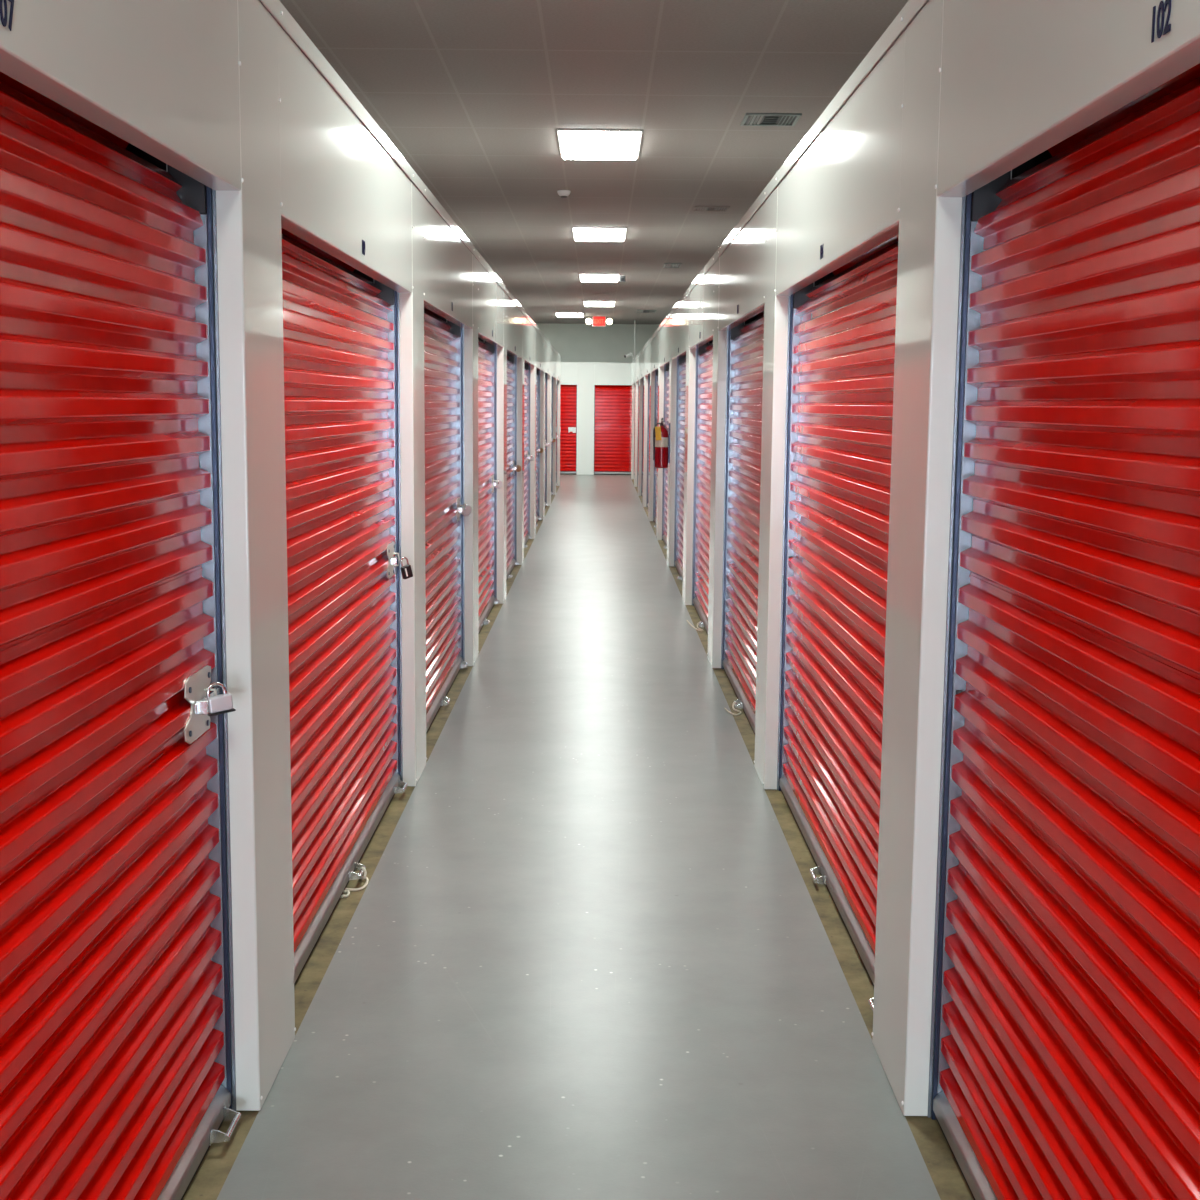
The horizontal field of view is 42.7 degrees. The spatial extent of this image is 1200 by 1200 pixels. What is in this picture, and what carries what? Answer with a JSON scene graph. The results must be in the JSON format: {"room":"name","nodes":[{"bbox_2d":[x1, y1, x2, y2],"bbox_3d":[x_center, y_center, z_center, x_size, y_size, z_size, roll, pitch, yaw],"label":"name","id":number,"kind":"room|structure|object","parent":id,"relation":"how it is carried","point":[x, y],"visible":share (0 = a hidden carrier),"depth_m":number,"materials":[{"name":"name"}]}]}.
{"room":"self-storage corridor","nodes":[
{"label":"self-storage corridor","id":0,"kind":"room"},
{"bbox_2d":[0,0,560,1110],"bbox_3d":[-4.228,-1.291,12.565,6.910,2.585,37.258,0,7,0],"label":"wall","id":1,"kind":"structure","parent":0,"point":[234,96],"depth_m":3.60,"materials":[{"name":"white metal"}]},
{"bbox_2d":[0,71,240,1199],"bbox_3d":[-1.057,0.146,2.108,0.511,2.435,2.627,0,7,0],"label":"rolling shutter","id":2,"kind":"object","parent":1,"relation":"attached to","point":[118,1072],"visible":0.89,"depth_m":2.71,"materials":[{"name":"red metal"}]},
{"bbox_2d":[206,682,235,716],"bbox_3d":[-0.808,0.209,3.269,0.060,0.071,0.022,-4,9,-33],"label":"padlock","id":3,"kind":"object","parent":2,"relation":"attached to","point":[223,703],"visible":1,"depth_m":3.26,"materials":[{"name":"silver metal"}]},
{"bbox_2d":[281,228,407,985],"bbox_3d":[-1.059,-0.240,5.133,0.511,2.435,2.627,0,7,0],"label":"rolling shutter","id":4,"kind":"object","parent":1,"relation":"attached to","point":[341,337],"visible":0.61,"depth_m":5.11,"materials":[{"name":"red metal"}]},
{"bbox_2d":[400,557,412,578],"bbox_3d":[-0.801,-0.133,6.351,0.055,0.093,0.023,-5,9,-38],"label":"padlock","id":5,"kind":"object","parent":4,"relation":"attached to","point":[406,570],"visible":1,"depth_m":6.34,"materials":[{"name":"black metal"}]},
{"bbox_2d":[424,307,467,733],"bbox_3d":[-1.061,-0.625,8.159,0.511,2.435,2.627,0,7,0],"label":"rolling shutter","id":6,"kind":"object","parent":1,"relation":"attached to","point":[443,341],"visible":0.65,"depth_m":8.54,"materials":[{"name":"red metal"}]},
{"bbox_2d":[461,503,471,515],"bbox_3d":[-0.813,-0.553,9.385,0.070,0.077,0.044,-6,10,-40],"label":"padlock","id":7,"kind":"object","parent":6,"relation":"attached to","point":[467,508],"visible":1,"depth_m":9.39,"materials":[{"name":"silver metal"}]},
{"bbox_2d":[478,339,499,631],"bbox_3d":[-1.063,-1.011,11.184,0.511,2.435,2.627,0,7,0],"label":"rolling shutter","id":8,"kind":"object","parent":1,"relation":"attached to","point":[487,353],"visible":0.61,"depth_m":11.88,"materials":[{"name":"red metal"}]},
{"bbox_2d":[478,339,493,618],"bbox_3d":[-0.936,-0.907,11.197,0.149,2.092,2.605,0,7,0],"label":"curtain","id":9,"kind":"object","parent":8,"relation":"hanging from","point":[485,349],"depth_m":11.75,"materials":[{"name":"red metal"}]},
{"bbox_2d":[495,479,502,488],"bbox_3d":[-0.815,-0.938,12.411,0.070,0.077,0.044,-6,10,-40],"label":"padlock","id":10,"kind":"object","parent":8,"relation":"attached to","point":[499,484],"visible":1,"depth_m":12.41,"materials":[{"name":"silver metal"}]},
{"bbox_2d":[507,353,518,578],"bbox_3d":[-1.065,-1.397,14.210,0.511,2.435,2.627,0,7,0],"label":"rolling shutter","id":11,"kind":"object","parent":1,"relation":"attached to","point":[511,361],"visible":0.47,"depth_m":15.25,"materials":[{"name":"red metal"}]},
{"bbox_2d":[507,355,514,568],"bbox_3d":[-0.938,-1.293,14.223,0.149,2.092,2.605,0,7,0],"label":"curtain","id":12,"kind":"object","parent":11,"relation":"hanging from","point":[510,359],"depth_m":15.10,"materials":[{"name":"red metal"}]},
{"bbox_2d":[515,465,520,471],"bbox_3d":[-0.817,-1.324,15.436,0.070,0.077,0.044,-6,10,-40],"label":"padlock","id":13,"kind":"object","parent":11,"relation":"attached to","point":[518,468],"visible":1,"depth_m":15.43,"materials":[{"name":"gold metal"}]},
{"bbox_2d":[524,363,531,547],"bbox_3d":[-1.066,-1.782,17.235,0.511,2.435,2.627,0,7,0],"label":"rolling shutter","id":14,"kind":"object","parent":1,"relation":"attached to","point":[527,536],"visible":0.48,"depth_m":18.41,"materials":[{"name":"red metal"}]},
{"bbox_2d":[524,365,528,537],"bbox_3d":[-0.939,-1.679,17.248,0.149,2.092,2.605,0,7,0],"label":"curtain","id":15,"kind":"object","parent":14,"relation":"hanging from","point":[526,367],"depth_m":18.31,"materials":[{"name":"red metal"}]},
{"bbox_2d":[536,369,541,525],"bbox_3d":[-1.068,-2.168,20.261,0.511,2.435,2.627,0,7,0],"label":"rolling shutter","id":16,"kind":"object","parent":1,"relation":"attached to","point":[538,518],"visible":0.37,"depth_m":21.52,"materials":[{"name":"red metal"}]},
{"bbox_2d":[536,374,537,516],"bbox_3d":[-0.941,-2.064,20.274,0.149,2.092,2.605,0,7,0],"label":"curtain","id":17,"kind":"object","parent":16,"relation":"hanging from","point":[536,374],"depth_m":21.41,"materials":[{"name":"red metal"}]},
{"bbox_2d":[544,374,548,510],"bbox_3d":[-1.070,-2.554,23.286,0.511,2.435,2.627,0,7,0],"label":"rolling shutter","id":18,"kind":"object","parent":1,"relation":"attached to","point":[546,504],"visible":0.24,"depth_m":24.57,"materials":[{"name":"red metal"}]},
{"bbox_2d":[545,379,545,485],"bbox_3d":[-0.943,-2.450,23.299,0.149,2.092,2.605,0,7,0],"label":"curtain","id":19,"kind":"object","parent":18,"relation":"hanging from","point":[545,379],"depth_m":24.54,"materials":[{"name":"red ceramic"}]},
{"bbox_2d":[551,378,553,497],"bbox_3d":[-1.072,-2.940,26.312,0.511,2.435,2.627,0,7,0],"label":"rolling shutter","id":20,"kind":"object","parent":1,"relation":"attached to","point":[552,493],"visible":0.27,"depth_m":27.63,"materials":[{"name":"red metal"}]},
{"bbox_2d":[556,381,557,488],"bbox_3d":[-1.074,-3.325,29.337,0.511,2.435,2.627,0,7,0],"label":"rolling shutter","id":21,"kind":"object","parent":1,"relation":"attached to","point":[557,381],"visible":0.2,"depth_m":30.66,"materials":[{"name":"red metal"}]},
{"bbox_2d":[182,474,973,1199],"bbox_3d":[-0.024,-0.311,15.787,16.000,0.100,43.400,0,7,0],"label":"floor","id":22,"kind":"structure","parent":0,"point":[589,954],"depth_m":4.50,"materials":[{"name":"grey paint"}]},
{"bbox_2d":[341,890,349,897],"bbox_3d":[-0.855,0.982,5.130,0.041,0.013,0.065,0,7,0],"label":"knot","id":23,"kind":"object","parent":22,"relation":"on","point":[345,891],"visible":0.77,"depth_m":5.12,"materials":[{"name":"beige fabric"}]},
{"bbox_2d":[345,867,368,890],"bbox_3d":[-0.824,0.950,5.245,0.074,0.051,0.150,3,8,20],"label":"pull cord","id":24,"kind":"object","parent":22,"relation":"on","point":[362,868],"visible":0.85,"depth_m":5.23,"materials":[{"name":"white fabric"}]},
{"bbox_2d":[686,620,703,630],"bbox_3d":[0.693,0.170,11.469,0.042,0.051,0.534,-1,7,-10],"label":"pull cord","id":25,"kind":"object","parent":22,"relation":"on","point":[686,620],"visible":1,"depth_m":11.32,"materials":[{"name":"white fabric"}]},
{"bbox_2d":[724,701,741,715],"bbox_3d":[0.720,0.580,8.257,0.072,0.051,0.181,-1,7,-12],"label":"pull cord","id":26,"kind":"object","parent":22,"relation":"on","point":[734,702],"visible":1,"depth_m":8.26,"materials":[{"name":"beige fabric"}]},
{"bbox_2d":[280,0,908,324],"bbox_3d":[0.008,-3.931,15.326,16.000,0.100,43.400,0,7,0],"label":"ceiling","id":27,"kind":"structure","parent":0,"point":[475,96],"depth_m":9.87,"materials":[{"name":"tile"}]},
{"bbox_2d":[557,190,570,197],"bbox_3d":[-0.327,-3.670,13.897,0.120,0.062,0.120,0,7,0],"label":"smoke detector","id":28,"kind":"object","parent":27,"relation":"attached to","point":[563,193],"visible":1,"depth_m":13.86,"materials":[{"name":"white plastic"}]},
{"bbox_2d":[555,313,583,316],"bbox_3d":[-0.647,-6.123,32.990,0.600,0.030,1.200,0,7,0],"label":"recessed light","id":29,"kind":"object","parent":27,"relation":"in","point":[557,314],"visible":1,"depth_m":32.69,"materials":[{"name":"white plastic"}]},
{"bbox_2d":[583,301,614,306],"bbox_3d":[-0.013,-5.635,29.202,0.600,0.030,1.200,0,7,0],"label":"recessed light","id":30,"kind":"object","parent":27,"relation":"in","point":[586,303],"visible":1,"depth_m":28.92,"materials":[{"name":"white plastic"}]},
{"bbox_2d":[572,227,626,240],"bbox_3d":[-0.006,-4.117,17.298,0.600,0.030,1.200,0,7,0],"label":"recessed light","id":31,"kind":"object","parent":27,"relation":"in","point":[579,233],"visible":1,"depth_m":17.07,"materials":[{"name":"white plastic"}]},
{"bbox_2d":[579,273,619,281],"bbox_3d":[-0.009,-4.876,23.250,0.600,0.030,1.200,0,7,0],"label":"recessed light","id":32,"kind":"object","parent":27,"relation":"in","point":[583,277],"visible":0.99,"depth_m":23.02,"materials":[{"name":"white plastic"}]},
{"bbox_2d":[586,316,612,326],"bbox_3d":[-0.019,-6.071,33.413,0.590,0.230,0.075,0,7,0],"label":"exit sign","id":33,"kind":"object","parent":27,"relation":"hanging from","point":[597,320],"visible":1,"depth_m":33.39,"materials":[{"name":"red plastic"}]},
{"bbox_2d":[586,318,591,324],"bbox_3d":[-0.245,-6.062,33.404,0.140,0.140,0.055,0,7,0],"label":"lamp","id":34,"kind":"object","parent":33,"relation":"attached to","point":[588,321],"depth_m":33.38,"materials":[{"name":"beige plastic"}]},
{"bbox_2d":[606,318,612,324],"bbox_3d":[0.205,-6.058,33.405,0.140,0.140,0.055,0,7,0],"label":"lamp","id":35,"kind":"object","parent":33,"relation":"attached to","point":[609,321],"depth_m":33.38,"materials":[{"name":"beige plastic"}]},
{"bbox_2d":[557,129,642,159],"bbox_3d":[-0.002,-3.358,11.346,0.600,0.030,1.200,0,7,0],"label":"recessed light","id":36,"kind":"object","parent":27,"relation":"in","point":[574,144],"visible":1,"depth_m":11.20,"materials":[{"name":"white plastic"}]},
{"bbox_2d":[619,275,625,281],"bbox_3d":[0.332,-4.787,22.876,0.096,0.104,0.084,0,7,0],"label":"sensor","id":37,"kind":"object","parent":27,"relation":"attached to","point":[622,278],"visible":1,"depth_m":22.84,"materials":[{"name":"grey plastic"}]},
{"bbox_2d":[634,320,634,357],"bbox_3d":[0.791,-5.913,35.135,0.025,0.964,0.026,0,7,0],"label":"conduit pipe","id":38,"kind":"object","parent":27,"relation":"attached to","point":[634,320],"visible":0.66,"depth_m":35.12,"materials":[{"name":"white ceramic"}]},
{"bbox_2d":[636,310,656,312],"bbox_3d":[0.953,-5.940,31.603,0.400,0.014,0.800,0,7,0],"label":"ceiling vent","id":39,"kind":"object","parent":27,"relation":"in","point":[637,311],"visible":1,"depth_m":31.60,"materials":[{"name":"grey metal"}]},
{"bbox_2d":[663,263,681,267],"bbox_3d":[0.994,-4.608,21.158,0.240,0.014,0.600,0,7,0],"label":"ceiling vent","id":40,"kind":"object","parent":27,"relation":"in","point":[666,265],"visible":1,"depth_m":21.13,"materials":[{"name":"grey metal"}]},
{"bbox_2d":[693,206,729,211],"bbox_3d":[1.087,-3.822,14.998,0.340,0.014,0.320,0,7,0],"label":"ceiling vent","id":41,"kind":"object","parent":27,"relation":"in","point":[696,208],"visible":1,"depth_m":14.99,"materials":[{"name":"metal"}]},
{"bbox_2d":[740,113,801,125],"bbox_3d":[1.145,-3.224,10.306,0.370,0.014,0.400,0,7,0],"label":"ceiling vent","id":42,"kind":"object","parent":27,"relation":"in","point":[750,119],"visible":1,"depth_m":10.30,"materials":[{"name":"grey metal"}]},
{"bbox_2d":[561,362,630,474],"bbox_3d":[-0.025,-4.304,36.425,15.960,2.598,1.406,0,7,0],"label":"wall","id":43,"kind":"structure","parent":0,"point":[585,375],"depth_m":35.63,"materials":[{"name":"white paint"}]},
{"bbox_2d":[560,385,576,473],"bbox_3d":[-0.972,-4.178,36.035,0.861,2.435,0.480,0,7,0],"label":"rolling shutter","id":44,"kind":"object","parent":43,"relation":"attached to","point":[568,457],"visible":0.42,"depth_m":35.85,"materials":[{"name":"red metal"}]},
{"bbox_2d":[594,385,629,474],"bbox_3d":[0.296,-4.167,36.037,0.861,2.435,0.480,0,7,0],"label":"rolling shutter","id":45,"kind":"object","parent":43,"relation":"attached to","point":[611,402],"visible":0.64,"depth_m":35.85,"materials":[{"name":"red metal"}]},
{"bbox_2d":[535,323,658,445],"bbox_3d":[-0.021,-4.875,37.157,16.000,3.550,0.150,0,7,0],"label":"wall","id":46,"kind":"structure","parent":0,"point":[573,342],"depth_m":36.91,"materials":[{"name":"white paint"}]},
{"bbox_2d":[629,0,1199,1115],"bbox_3d":[4.155,-1.517,14.921,6.910,2.584,41.979,0,7,0],"label":"wall","id":47,"kind":"structure","parent":0,"point":[954,97],"depth_m":3.59,"materials":[{"name":"white metal"}]},
{"bbox_2d":[624,352,633,360],"bbox_3d":[0.666,-5.551,35.157,0.246,0.238,0.076,-3,8,-25],"label":"security camera","id":48,"kind":"object","parent":47,"relation":"attached to","point":[630,353],"visible":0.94,"depth_m":35.12,"materials":[{"name":"white plastic"}]},
{"bbox_2d":[637,453,637,488],"label":"rolling shutter","id":49,"kind":"object","parent":47,"relation":"attached to","point":[637,453],"depth_m":30.75,"materials":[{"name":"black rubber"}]},
{"bbox_2d":[638,382,638,422],"label":"rolling shutter","id":50,"kind":"object","parent":47,"relation":"attached to","point":[638,422],"depth_m":30.58,"materials":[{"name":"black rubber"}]},
{"bbox_2d":[641,379,643,495],"bbox_3d":[0.982,-2.922,26.315,0.511,2.435,2.627,0,7,0],"label":"rolling shutter","id":51,"kind":"object","parent":47,"relation":"attached to","point":[643,379],"visible":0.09,"depth_m":27.63,"materials":[{"name":"red metal"}]},
{"bbox_2d":[646,376,649,510],"bbox_3d":[0.984,-2.536,23.290,0.511,2.435,2.627,0,7,0],"label":"rolling shutter","id":52,"kind":"object","parent":47,"relation":"attached to","point":[648,376],"visible":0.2,"depth_m":24.59,"materials":[{"name":"red metal"}]},
{"bbox_2d":[648,384,649,495],"bbox_3d":[0.855,-2.435,23.302,0.149,2.092,2.605,0,7,0],"label":"curtain","id":53,"kind":"object","parent":52,"relation":"hanging from","point":[648,384],"depth_m":24.55,"materials":[{"name":"red metal"}]},
{"bbox_2d":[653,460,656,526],"label":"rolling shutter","id":54,"kind":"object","parent":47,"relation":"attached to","point":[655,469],"depth_m":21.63,"materials":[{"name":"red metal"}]},
{"bbox_2d":[654,371,657,426],"label":"rolling shutter","id":55,"kind":"object","parent":47,"relation":"attached to","point":[656,375],"depth_m":21.48,"materials":[{"name":"red metal"}]},
{"bbox_2d":[655,376,657,516],"bbox_3d":[0.857,-2.049,20.277,0.149,2.092,2.605,0,7,0],"label":"curtain","id":56,"kind":"object","parent":55,"relation":"hanging from","point":[656,377],"depth_m":21.48,"materials":[{"name":"red metal"}]},
{"bbox_2d":[653,418,669,467],"bbox_3d":[0.626,-1.607,15.708,0.166,0.512,0.169,0,7,0],"label":"fire extinguisher","id":57,"kind":"object","parent":47,"relation":"attached to","point":[660,434],"visible":1,"depth_m":15.68,"materials":[{"name":"red metal"}]},
{"bbox_2d":[662,468,667,548],"label":"rolling shutter","id":58,"kind":"object","parent":47,"relation":"attached to","point":[665,470],"depth_m":18.54,"materials":[{"name":"red metal"}]},
{"bbox_2d":[664,370,668,538],"bbox_3d":[0.859,-1.663,17.252,0.149,2.092,2.605,0,7,0],"label":"curtain","id":59,"kind":"object","parent":58,"relation":"hanging from","point":[666,374],"depth_m":18.43,"materials":[{"name":"red metal"}]},
{"bbox_2d":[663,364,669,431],"label":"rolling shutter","id":60,"kind":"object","parent":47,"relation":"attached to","point":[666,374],"depth_m":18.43,"materials":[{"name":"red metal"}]},
{"bbox_2d":[674,355,685,580],"bbox_3d":[0.990,-1.379,14.213,0.511,2.435,2.627,0,7,0],"label":"rolling shutter","id":61,"kind":"object","parent":47,"relation":"attached to","point":[681,363],"visible":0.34,"depth_m":15.27,"materials":[{"name":"red metal"}]},
{"bbox_2d":[692,342,712,633],"bbox_3d":[0.991,-0.993,11.188,0.511,2.435,2.627,0,7,0],"label":"rolling shutter","id":62,"kind":"object","parent":47,"relation":"attached to","point":[704,362],"visible":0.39,"depth_m":11.96,"materials":[{"name":"red metal"}]},
{"bbox_2d":[721,311,763,733],"bbox_3d":[0.993,-0.608,8.162,0.511,2.435,2.627,0,7,0],"label":"rolling shutter","id":63,"kind":"object","parent":47,"relation":"attached to","point":[744,373],"visible":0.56,"depth_m":8.60,"materials":[{"name":"red metal"}]},
{"bbox_2d":[777,234,898,1010],"bbox_3d":[0.995,-0.222,5.137,0.511,2.435,2.627,0,7,0],"label":"rolling shutter","id":64,"kind":"object","parent":47,"relation":"attached to","point":[842,328],"visible":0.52,"depth_m":5.14,"materials":[{"name":"red metal"}]},
{"bbox_2d":[927,63,1199,1199],"bbox_3d":[0.997,0.164,2.111,0.511,2.435,2.627,0,7,0],"label":"rolling shutter","id":65,"kind":"object","parent":47,"relation":"attached to","point":[1064,1064],"visible":0.94,"depth_m":2.59,"materials":[{"name":"red metal"}]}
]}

